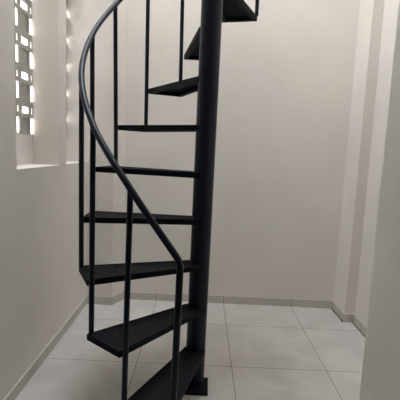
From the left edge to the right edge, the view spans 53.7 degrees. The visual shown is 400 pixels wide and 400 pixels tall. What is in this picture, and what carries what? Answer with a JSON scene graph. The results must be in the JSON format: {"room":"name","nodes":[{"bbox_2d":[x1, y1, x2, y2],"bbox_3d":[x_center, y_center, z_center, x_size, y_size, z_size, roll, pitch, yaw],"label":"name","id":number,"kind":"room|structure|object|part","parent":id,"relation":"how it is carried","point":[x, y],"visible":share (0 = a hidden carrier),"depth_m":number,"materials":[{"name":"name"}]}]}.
{"room":"stairwell","nodes":[
{"label":"stairwell","id":0,"kind":"room"},
{"bbox_2d":[0,0,87,399],"bbox_3d":[-0.953,-1.804,0.734,0.177,6.000,5.095,2,7,0],"label":"wall","id":1,"kind":"structure","parent":0,"point":[42,284],"depth_m":2.47,"materials":[{"name":"beige paint"}]},
{"bbox_2d":[14,0,32,134],"bbox_3d":[-1.018,-2.123,2.055,0.010,3.508,0.589,2,7,0],"label":"window","id":2,"kind":"structure","parent":1,"relation":"in","point":[22,27],"depth_m":2.40,"materials":[{"name":"grey paint"}]},
{"bbox_2d":[3,296,86,399],"bbox_3d":[-0.987,1.157,0.974,0.009,0.068,4.823,2,7,0],"label":"baseboard","id":3,"kind":"structure","parent":1,"relation":"attached to","point":[18,387],"depth_m":2.45,"materials":[{"name":"tile"}]},
{"bbox_2d":[66,0,66,137],"bbox_3d":[-1.011,-2.210,2.736,0.010,3.508,0.495,2,7,0],"label":"window","id":4,"kind":"structure","parent":1,"relation":"in","point":[66,0],"depth_m":3.13,"materials":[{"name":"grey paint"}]},
{"bbox_2d":[15,299,364,399],"bbox_3d":[0.174,1.280,1.056,3.050,0.100,5.215,2,7,0],"label":"floor","id":5,"kind":"structure","parent":0,"point":[253,352],"depth_m":2.58,"materials":[{"name":"grey tile"}]},
{"bbox_2d":[78,0,258,399],"bbox_3d":[-0.065,-0.778,2.159,0.999,3.681,1.285,8,9,39],"label":"spiral staircase","id":6,"kind":"structure","parent":5,"relation":"on","point":[183,374],"depth_m":2.06,"materials":[{"name":"black metal"}]},
{"bbox_3d":[-0.065,-0.778,2.159,0.999,3.681,1.285,8,9,39],"label":"handrail","id":7,"kind":"part","parent":6,"relation":"part of","materials":[{"name":"black metal"}]},
{"bbox_3d":[-0.302,0.090,2.171,0.618,0.005,0.210,2,7,-3],"label":"tread plate","id":8,"kind":"part","parent":6,"relation":"part of","materials":[{"name":"black metal"}]},
{"bbox_3d":[-0.291,0.354,2.081,0.624,0.005,0.228,-1,8,-26],"label":"tread plate","id":9,"kind":"part","parent":6,"relation":"part of","materials":[{"name":"black metal"}]},
{"bbox_3d":[-0.233,0.618,2.011,0.226,0.005,0.627,8,9,39],"label":"tread plate","id":10,"kind":"part","parent":6,"relation":"part of","materials":[{"name":"black metal"}]},
{"bbox_3d":[-0.269,-0.172,2.259,0.620,0.005,0.210,5,8,17],"label":"tread plate","id":11,"kind":"part","parent":6,"relation":"part of","materials":[{"name":"black metal"}]},
{"bbox_3d":[-0.132,0.879,1.974,0.221,0.005,0.623,5,8,20],"label":"tread plate","id":12,"kind":"part","parent":6,"relation":"part of","materials":[{"name":"black metal"}]},
{"bbox_3d":[-0.101,-0.682,2.356,0.231,0.005,0.622,-1,8,-25],"label":"tread plate","id":13,"kind":"part","parent":6,"relation":"part of","materials":[{"name":"black metal"}]},
{"bbox_3d":[0.019,-0.930,2.359,0.223,0.005,0.628,2,7,-2],"label":"tread plate","id":14,"kind":"part","parent":6,"relation":"part of","materials":[{"name":"black metal"}]},
{"bbox_3d":[-0.032,1.062,2.259,0.155,0.012,0.161,2,7,0],"label":"plate","id":15,"kind":"part","parent":6,"relation":"part of","materials":[{"name":"black metal"}]},
{"bbox_3d":[0.182,-1.169,2.309,0.220,0.005,0.632,4,8,14],"label":"tread plate","id":16,"kind":"part","parent":6,"relation":"part of","materials":[{"name":"black metal"}]},
{"bbox_2d":[123,0,359,300],"bbox_3d":[0.266,-2.067,3.198,2.571,6.000,0.120,2,7,0],"label":"wall","id":17,"kind":"structure","parent":0,"point":[286,74],"depth_m":3.34,"materials":[{"name":"beige paint"}]},
{"bbox_2d":[86,0,127,296],"bbox_3d":[-0.702,-2.092,3.070,0.282,6.000,0.144,2,7,0],"label":"wall","id":18,"kind":"structure","parent":17,"relation":"attached to","point":[109,189],"depth_m":3.22,"materials":[{"name":"beige paint"}]},
{"bbox_2d":[87,296,112,304],"bbox_3d":[-0.857,0.856,3.370,0.226,0.068,0.009,2,7,0],"label":"baseboard","id":19,"kind":"object","parent":18,"relation":"attached to","point":[100,300],"visible":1,"depth_m":3.37,"materials":[{"name":"tile"}]},
{"bbox_2d":[113,292,123,303],"bbox_3d":[-0.715,0.853,3.441,0.008,0.068,0.154,6,8,26],"label":"baseboard","id":20,"kind":"structure","parent":17,"relation":"attached to","point":[120,296],"depth_m":3.44,"materials":[{"name":"tile"}]},
{"bbox_2d":[123,291,332,307],"bbox_3d":[0.243,0.885,3.509,1.861,0.068,0.009,2,7,0],"label":"baseboard","id":21,"kind":"structure","parent":17,"relation":"attached to","point":[133,295],"depth_m":3.50,"materials":[{"name":"tile"}]},
{"bbox_2d":[355,0,398,326],"bbox_3d":[1.460,-1.893,2.238,0.160,6.000,2.045,2,7,0],"label":"wall","id":22,"kind":"structure","parent":0,"point":[390,16],"depth_m":2.94,"materials":[{"name":"beige paint"}]},
{"bbox_2d":[344,314,353,321],"bbox_3d":[1.215,0.963,3.225,0.071,0.068,0.009,2,7,0],"label":"baseboard","id":23,"kind":"structure","parent":22,"relation":"attached to","point":[348,317],"depth_m":3.22,"materials":[{"name":"tile"}]},
{"bbox_2d":[334,0,384,313],"bbox_3d":[1.347,-1.994,2.994,0.080,6.000,0.282,2,7,0],"label":"wall","id":24,"kind":"structure","parent":22,"relation":"attached to","point":[370,21],"depth_m":3.13,"materials":[{"name":"beige paint"}]},
{"bbox_2d":[332,301,344,321],"bbox_3d":[1.176,0.944,3.365,0.009,0.068,0.291,2,7,0],"label":"baseboard","id":25,"kind":"object","parent":24,"relation":"attached to","point":[335,307],"visible":1,"depth_m":3.34,"materials":[{"name":"tile"}]},
{"bbox_2d":[353,314,365,336],"bbox_3d":[1.247,1.068,2.414,0.009,0.068,1.642,2,7,0],"label":"baseboard","id":26,"kind":"structure","parent":22,"relation":"attached to","point":[356,320],"depth_m":3.10,"materials":[{"name":"tile"}]},
{"bbox_2d":[359,0,399,399],"bbox_3d":[1.280,-1.714,0.778,1.096,6.000,0.900,2,7,0],"label":"wall","id":27,"kind":"structure","parent":0,"point":[380,379],"depth_m":1.37,"materials":[{"name":"beige paint"}]},
{"label":"outside","id":28,"kind":"structure","parent":0,"visible":0},
{"bbox_2d":[15,1,31,133],"bbox_3d":[-1.988,-0.644,2.961,0.150,3.250,7.000,2,7,0],"label":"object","id":29,"kind":"structure","parent":28,"point":[24,75],"depth_m":4.18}
]}

